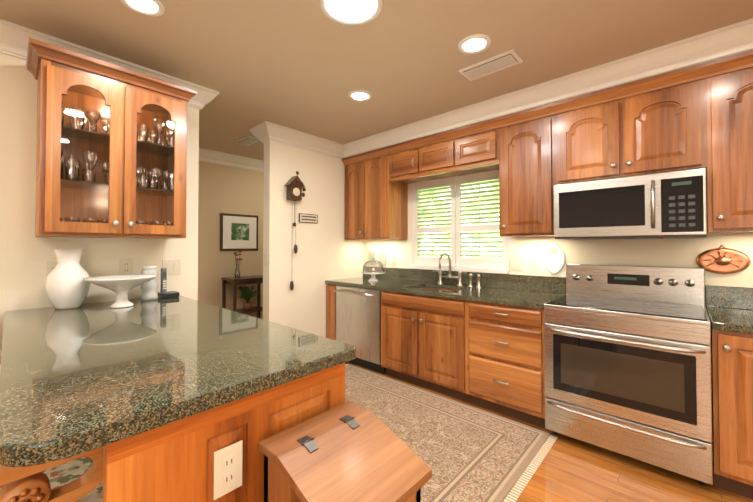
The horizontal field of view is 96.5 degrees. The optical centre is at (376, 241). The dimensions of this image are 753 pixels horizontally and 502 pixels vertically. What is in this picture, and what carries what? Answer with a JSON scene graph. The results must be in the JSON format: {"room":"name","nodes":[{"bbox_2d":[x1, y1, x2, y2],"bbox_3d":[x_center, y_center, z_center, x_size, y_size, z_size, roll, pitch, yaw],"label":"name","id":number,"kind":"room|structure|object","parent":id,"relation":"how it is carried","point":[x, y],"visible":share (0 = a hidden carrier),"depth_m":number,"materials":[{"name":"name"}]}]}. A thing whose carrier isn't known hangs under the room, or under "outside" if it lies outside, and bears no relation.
{"room":"kitchen","nodes":[
{"label":"kitchen","id":0,"kind":"room"},
{"bbox_2d":[0,53,198,366],"bbox_3d":[-2.919,0.049,0.890,0.120,2.420,4.540,-1,-1,42],"label":"wall","id":1,"kind":"structure","parent":0,"point":[26,254],"depth_m":1.89,"materials":[{"name":"beige paint"}]},
{"bbox_2d":[46,262,56,276],"bbox_3d":[-1.864,0.176,1.943,0.007,0.113,0.068,-1,-1,42],"label":"electrical outlet plate","id":2,"kind":"object","parent":1,"relation":"attached to","point":[50,266],"depth_m":1.93,"materials":[{"name":"beige plastic"}]},
{"bbox_2d":[0,19,218,110],"bbox_3d":[-2.804,-1.094,0.875,0.115,0.135,4.645,-1,-1,42],"label":"crown molding","id":3,"kind":"structure","parent":1,"relation":"attached to","point":[14,38],"depth_m":1.95,"materials":[{"name":"white"}]},
{"bbox_2d":[26,37,196,238],"bbox_3d":[-1.555,-0.501,2.016,0.376,0.955,0.760,-1,-1,42],"label":"upper cabinet","id":4,"kind":"object","parent":1,"relation":"attached to","point":[111,153],"visible":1,"depth_m":1.94,"materials":[{"name":"brown wood"}]},
{"bbox_2d":[119,258,132,274],"bbox_3d":[-1.635,0.169,2.194,0.007,0.113,0.068,-1,-1,42],"label":"electrical outlet plate","id":5,"kind":"object","parent":1,"relation":"attached to","point":[126,265],"depth_m":2.19,"materials":[{"name":"beige plastic"}]},
{"bbox_2d":[162,259,180,274],"bbox_3d":[-1.456,0.183,2.390,0.009,0.113,0.114,-1,-1,42],"label":"electrical outlet plate","id":6,"kind":"object","parent":1,"relation":"attached to","point":[173,266],"depth_m":2.39,"materials":[{"name":"beige plastic"}]},
{"bbox_2d":[198,161,262,318],"bbox_3d":[-3.426,0.078,2.750,0.120,2.420,6.599,-1,-1,42],"label":"wall","id":7,"kind":"structure","parent":0,"point":[228,189],"depth_m":4.28,"materials":[{"name":"beige paint"}]},
{"bbox_2d":[199,147,263,171],"bbox_3d":[-3.342,-1.065,2.692,0.105,0.135,6.600,-1,-1,42],"label":"crown molding","id":8,"kind":"structure","parent":7,"relation":"attached to","point":[205,155],"depth_m":4.29,"materials":[{"name":"white"}]},
{"bbox_2d":[220,213,257,250],"bbox_3d":[-1.798,-0.116,4.423,0.025,0.480,0.510,-1,-1,42],"label":"picture frame","id":9,"kind":"object","parent":7,"relation":"attached to","point":[238,232],"visible":0.92,"depth_m":4.40,"materials":[{"name":"brown wood"}]},
{"bbox_2d":[249,126,263,142],"bbox_3d":[-0.762,-1.048,3.845,0.105,0.135,1.415,-1,-1,42],"label":"crown molding","id":10,"kind":"structure","parent":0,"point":[253,130],"depth_m":3.33,"materials":[{"name":"white wood"}]},
{"bbox_2d":[264,255,267,265],"bbox_3d":[-1.090,0.186,3.301,0.068,0.113,0.009,-1,-1,42],"label":"electrical outlet plate","id":11,"kind":"object","parent":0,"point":[265,256],"depth_m":3.29,"materials":[{"name":"beige plastic"}]},
{"bbox_2d":[263,140,363,336],"bbox_3d":[-0.644,0.094,3.789,0.120,2.420,1.309,-1,-1,42],"label":"wall","id":12,"kind":"structure","parent":0,"point":[326,250],"depth_m":3.57,"materials":[{"name":"beige paint"}]},
{"bbox_2d":[284,171,305,289],"bbox_3d":[-0.832,-0.106,3.416,0.110,1.210,0.211,-1,-1,42],"label":"cuckoo clock","id":13,"kind":"object","parent":12,"relation":"attached to","point":[294,185],"visible":1,"depth_m":3.40,"materials":[{"name":"brown wood"}]},
{"bbox_2d":[299,213,317,222],"bbox_3d":[-0.729,-0.246,3.601,0.014,0.095,0.240,-1,-1,42],"label":"sign","id":14,"kind":"object","parent":12,"relation":"attached to","point":[308,218],"visible":1,"depth_m":3.59,"materials":[{"name":"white wood"}]},
{"bbox_2d":[0,0,752,160],"bbox_3d":[-0.794,-1.198,0.402,7.300,0.060,6.860,-1,-1,42],"label":"ceiling","id":15,"kind":"structure","parent":0,"point":[307,66],"depth_m":1.96,"materials":[{"name":"beige paint"}]},
{"bbox_2d":[120,0,164,16],"bbox_3d":[-1.127,-1.144,1.614,0.186,0.009,0.186,-1,-1,42],"label":"recessed light","id":16,"kind":"object","parent":15,"relation":"in","point":[153,8],"visible":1,"depth_m":1.64,"materials":[{"name":"white glass"}]},
{"bbox_2d":[234,136,259,145],"bbox_3d":[-1.422,-1.107,3.714,0.320,0.017,0.160,-1,-1,42],"label":"ceiling vent","id":17,"kind":"object","parent":15,"relation":"in","point":[248,140],"visible":0.83,"depth_m":3.69,"materials":[{"name":"white metal"}]},
{"bbox_2d":[256,121,343,157],"bbox_3d":[-0.747,-1.052,3.527,0.105,0.135,0.965,-1,-1,42],"label":"crown molding","id":18,"kind":"structure","parent":15,"relation":"attached to","point":[266,131],"depth_m":3.45,"materials":[{"name":"white wood"}]},
{"bbox_2d":[319,0,382,25],"bbox_3d":[-0.122,-1.144,1.623,0.306,0.009,0.306,-1,-1,42],"label":"recessed light","id":19,"kind":"object","parent":15,"relation":"attached to","point":[352,12],"visible":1,"depth_m":1.67,"materials":[{"name":"white glass"}]},
{"bbox_2d":[348,90,371,101],"bbox_3d":[-0.127,-1.129,2.610,0.186,0.009,0.186,-1,-1,42],"label":"recessed light","id":20,"kind":"object","parent":15,"relation":"in","point":[359,95],"visible":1,"depth_m":2.60,"materials":[{"name":"white glass"}]},
{"bbox_2d":[458,34,490,53],"bbox_3d":[0.567,-1.139,1.947,0.186,0.009,0.186,-1,-1,42],"label":"recessed light","id":21,"kind":"object","parent":15,"relation":"in","point":[475,44],"visible":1,"depth_m":1.94,"materials":[{"name":"white glass"}]},
{"bbox_2d":[459,49,522,80],"bbox_3d":[0.734,-1.131,2.174,0.360,0.017,0.170,-1,-1,42],"label":"ceiling vent","id":22,"kind":"object","parent":15,"relation":"in","point":[504,60],"visible":0.94,"depth_m":2.15,"materials":[{"name":"white metal"}]},
{"bbox_2d":[341,18,752,158],"bbox_3d":[1.669,-1.076,2.039,5.680,0.135,0.105,-1,-1,42],"label":"crown molding","id":23,"kind":"structure","parent":15,"relation":"attached to","point":[732,39],"depth_m":2.26,"materials":[{"name":"white wood"}]},
{"bbox_2d":[345,362,752,501],"bbox_3d":[-0.794,1.281,0.363,7.300,0.060,6.860,-1,-1,42],"label":"floor","id":24,"kind":"structure","parent":0,"point":[570,469],"depth_m":1.79,"materials":[{"name":"brown wood"}]},
{"bbox_2d":[0,446,102,501],"bbox_3d":[-1.129,0.768,0.946,0.616,0.986,0.545,-1,-1,42],"label":"chair","id":25,"kind":"object","parent":24,"relation":"on","point":[78,478],"visible":0.5,"depth_m":0.88,"materials":[{"name":"brown wood"}]},
{"bbox_2d":[103,364,344,501],"bbox_3d":[-0.945,0.840,1.581,1.836,0.860,0.519,-1,-1,42],"label":"base cabinet","id":26,"kind":"object","parent":24,"relation":"on","point":[216,456],"depth_m":0.84,"materials":[{"name":"brown wood"}]},
{"bbox_2d":[0,296,355,467],"bbox_3d":[-1.026,0.414,1.480,1.862,0.090,0.836,-1,-1,42],"label":"countertop","id":27,"kind":"structure","parent":26,"relation":"on","point":[88,377],"depth_m":0.95,"materials":[{"name":"green stone"}]},
{"bbox_2d":[45,249,89,309],"bbox_3d":[-1.735,0.209,1.892,0.190,0.330,0.190,-1,-1,42],"label":"vase","id":28,"kind":"object","parent":27,"relation":"on","point":[67,286],"visible":1,"depth_m":1.84,"materials":[{"name":"white ceramic"}]},
{"bbox_2d":[83,274,157,307],"bbox_3d":[-1.468,0.290,1.938,0.344,0.170,0.344,-1,-1,42],"label":"pedestal bowl","id":29,"kind":"object","parent":27,"relation":"on","point":[121,286],"visible":1,"depth_m":1.90,"materials":[{"name":"white ceramic"}]},
{"bbox_2d":[140,265,157,300],"bbox_3d":[-1.475,0.268,2.182,0.098,0.220,0.098,-1,-1,42],"label":"canister","id":30,"kind":"object","parent":27,"relation":"on","point":[149,292],"visible":0.85,"depth_m":2.15,"materials":[{"name":"white ceramic"}]},
{"bbox_2d":[158,268,179,298],"bbox_3d":[-1.416,0.281,2.291,0.090,0.199,0.110,-1,-1,42],"label":"cordless phone","id":31,"kind":"object","parent":27,"relation":"on","point":[163,293],"visible":1,"depth_m":2.25,"materials":[{"name":"black plastic"}]},
{"bbox_2d":[221,275,262,318],"bbox_3d":[-1.651,0.885,4.299,0.350,0.855,0.520,-1,-1,42],"label":"console table","id":32,"kind":"object","parent":24,"relation":"on","point":[243,280],"visible":0.6,"depth_m":4.22,"materials":[{"name":"brown wood"}]},
{"bbox_2d":[233,251,242,277],"bbox_3d":[-1.750,0.285,4.239,0.146,0.340,0.100,-1,-1,42],"label":"flower vase","id":33,"kind":"object","parent":32,"relation":"on","point":[237,265],"visible":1,"depth_m":4.21,"materials":[{"name":"clear glass"}]},
{"bbox_2d":[238,286,257,309],"bbox_3d":[-1.649,0.722,4.306,0.266,0.299,0.281,-1,-1,42],"label":"fern plant","id":34,"kind":"object","parent":32,"relation":"on","point":[247,295],"visible":1,"depth_m":4.27,"materials":[{"name":"green plant"}]},
{"bbox_2d":[258,401,431,501],"bbox_3d":[-0.082,0.889,0.882,0.327,0.740,0.322,-1,-1,42],"label":"bin","id":35,"kind":"object","parent":24,"relation":"on","point":[348,451],"visible":1,"depth_m":0.86,"materials":[{"name":"brown wood"}]},
{"bbox_2d":[334,285,385,373],"bbox_3d":[-0.034,0.889,3.615,0.632,0.823,0.616,-1,-1,42],"label":"dishwasher","id":36,"kind":"object","parent":24,"relation":"on","point":[358,318],"visible":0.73,"depth_m":3.38,"materials":[{"name":"silver metal"}]},
{"bbox_2d":[377,285,468,402],"bbox_3d":[0.569,0.880,3.132,0.901,0.828,0.617,-1,-1,42],"label":"base cabinet","id":37,"kind":"object","parent":24,"relation":"on","point":[423,334],"depth_m":2.87,"materials":[{"name":"brown wood"}]},
{"bbox_2d":[345,364,557,501],"bbox_3d":[-0.078,1.276,2.308,2.020,0.010,1.535,-1,-1,42],"label":"rug","id":38,"kind":"object","parent":24,"relation":"on","point":[465,452],"visible":0.35,"depth_m":2.16,"materials":[{"name":"fabric"}]},
{"bbox_2d":[465,297,547,429],"bbox_3d":[1.110,0.872,2.637,0.565,0.828,0.617,-1,-1,42],"label":"base cabinet","id":39,"kind":"object","parent":24,"relation":"on","point":[476,338],"depth_m":2.40,"materials":[{"name":"brown wood"}]},
{"bbox_2d":[325,277,565,308],"bbox_3d":[0.474,0.448,3.221,2.283,0.039,0.624,-1,-1,42],"label":"countertop","id":40,"kind":"structure","parent":39,"relation":"on","point":[474,292],"depth_m":2.89,"materials":[{"name":"green stone"}]},
{"bbox_2d":[362,257,384,280],"bbox_3d":[-0.035,0.303,3.711,0.260,0.262,0.260,-1,-1,42],"label":"cake stand","id":41,"kind":"object","parent":40,"relation":"on","point":[371,273],"visible":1,"depth_m":3.70,"materials":[{"name":"clear glass"}]},
{"bbox_2d":[544,264,712,485],"bbox_3d":[1.577,0.723,2.148,0.778,1.110,0.694,-1,-1,42],"label":"range","id":42,"kind":"object","parent":24,"relation":"on","point":[627,360],"visible":1,"depth_m":1.94,"materials":[{"name":"silver metal"}]},
{"bbox_2d":[708,313,752,498],"bbox_3d":[2.068,0.859,1.760,0.455,0.827,0.617,-1,-1,42],"label":"base cabinet","id":43,"kind":"object","parent":24,"relation":"on","point":[731,349],"depth_m":1.65,"materials":[{"name":"brown wood"}]},
{"bbox_2d":[706,305,752,332],"bbox_3d":[2.231,0.423,1.613,0.906,0.039,0.624,-1,-1,42],"label":"countertop","id":44,"kind":"structure","parent":43,"relation":"on","point":[720,318],"depth_m":1.77,"materials":[{"name":"green stone"}]},
{"bbox_2d":[364,183,752,307],"bbox_3d":[1.464,0.080,2.849,7.300,2.420,0.150,-1,-1,42],"label":"wall","id":45,"kind":"structure","parent":0,"point":[680,252],"depth_m":2.47,"materials":[{"name":"beige paint"}]},
{"bbox_2d":[342,147,389,239],"bbox_3d":[-0.021,-0.568,3.878,0.686,1.088,0.347,-1,-1,42],"label":"upper cabinet","id":46,"kind":"object","parent":45,"relation":"attached to","point":[365,173],"depth_m":3.73,"materials":[{"name":"brown wood"}]},
{"bbox_2d":[368,251,385,265],"bbox_3d":[0.004,0.204,4.074,0.280,0.170,0.011,-1,-1,42],"label":"electrical outlet plate","id":47,"kind":"structure","parent":45,"relation":"attached to","point":[382,257],"depth_m":4.04,"materials":[{"name":"white plastic"}]},
{"bbox_2d":[391,256,395,265],"bbox_3d":[0.194,0.232,3.902,0.068,0.113,0.007,-1,-1,42],"label":"electrical outlet plate","id":48,"kind":"object","parent":45,"relation":"attached to","point":[393,258],"depth_m":3.90,"materials":[{"name":"beige plastic"}]},
{"bbox_2d":[386,138,417,238],"bbox_3d":[0.379,-0.574,3.512,0.398,1.088,0.347,-1,-1,42],"label":"upper cabinet","id":49,"kind":"object","parent":45,"relation":"attached to","point":[401,158],"depth_m":3.54,"materials":[{"name":"brown wood"}]},
{"bbox_2d":[418,129,453,181],"bbox_3d":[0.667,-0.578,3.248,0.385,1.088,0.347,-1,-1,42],"label":"upper cabinet","id":50,"kind":"object","parent":45,"relation":"attached to","point":[435,151],"depth_m":3.14,"materials":[{"name":"brown wood"}]},
{"bbox_2d":[410,170,508,273],"bbox_3d":[0.825,-0.188,3.414,1.082,0.969,0.184,-1,-1,42],"label":"window shutters","id":51,"kind":"object","parent":45,"relation":"attached to","point":[456,228],"visible":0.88,"depth_m":3.37,"materials":[{"name":"white wood"}]},
{"bbox_2d":[454,117,497,176],"bbox_3d":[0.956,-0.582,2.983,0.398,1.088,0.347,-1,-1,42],"label":"upper cabinet","id":52,"kind":"object","parent":45,"relation":"attached to","point":[476,144],"depth_m":2.87,"materials":[{"name":"brown wood"}]},
{"bbox_2d":[510,258,522,270],"bbox_3d":[1.229,0.202,2.953,0.114,0.113,0.009,-1,-1,42],"label":"electrical outlet plate","id":53,"kind":"object","parent":45,"relation":"attached to","point":[516,264],"depth_m":2.95,"materials":[{"name":"beige plastic"}]},
{"bbox_2d":[498,102,557,236],"bbox_3d":[1.256,-0.587,2.709,0.414,1.088,0.347,-1,-1,42],"label":"upper cabinet","id":54,"kind":"object","parent":45,"relation":"attached to","point":[525,137],"depth_m":2.57,"materials":[{"name":"brown wood"}]},
{"bbox_2d":[529,258,537,271],"bbox_3d":[1.333,0.200,2.860,0.068,0.113,0.007,-1,-1,42],"label":"electrical outlet plate","id":55,"kind":"object","parent":45,"relation":"attached to","point":[533,262],"depth_m":2.86,"materials":[{"name":"beige plastic"}]},
{"bbox_2d":[543,243,565,274],"bbox_3d":[1.451,0.143,2.745,0.168,0.260,0.018,-1,-1,42],"label":"plaque","id":56,"kind":"object","parent":45,"relation":"attached to","point":[554,258],"visible":1,"depth_m":2.74,"materials":[{"name":"white ceramic"}]},
{"bbox_2d":[363,266,752,308],"bbox_3d":[1.302,0.356,2.873,3.976,0.133,0.022,-1,-1,42],"label":"backsplash","id":57,"kind":"structure","parent":45,"relation":"attached to","point":[729,297],"depth_m":2.94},
{"bbox_2d":[554,61,709,232],"bbox_3d":[1.700,-0.593,2.303,0.791,1.088,0.347,-1,-1,42],"label":"upper cabinet","id":58,"kind":"object","parent":45,"relation":"attached to","point":[699,116],"depth_m":2.12,"materials":[{"name":"brown wood"}]},
{"bbox_2d":[554,168,706,239],"bbox_3d":[1.668,-0.212,2.262,0.778,0.385,0.441,-1,-1,42],"label":"microwave","id":59,"kind":"object","parent":58,"relation":"attached to","point":[668,205],"visible":1,"depth_m":2.08,"materials":[{"name":"silver metal"}]},
{"bbox_2d":[696,245,750,273],"bbox_3d":[2.152,0.112,2.089,0.240,0.187,0.040,-1,-1,42],"label":"decorative plate","id":60,"kind":"object","parent":45,"relation":"attached to","point":[720,260],"depth_m":2.08,"materials":[{"name":"brown ceramic"}]},
{"bbox_2d":[710,50,752,232],"bbox_3d":[2.159,-0.599,1.882,0.454,1.088,0.347,-1,-1,42],"label":"upper cabinet","id":61,"kind":"object","parent":45,"relation":"attached to","point":[731,77],"depth_m":1.84,"materials":[{"name":"brown wood"}]},
{"label":"outside","id":62,"kind":"structure","parent":0,"visible":0},
{"bbox_2d":[421,180,501,258],"bbox_3d":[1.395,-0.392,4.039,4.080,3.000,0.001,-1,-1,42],"label":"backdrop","id":63,"kind":"structure","parent":62,"point":[476,244],"depth_m":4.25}
]}

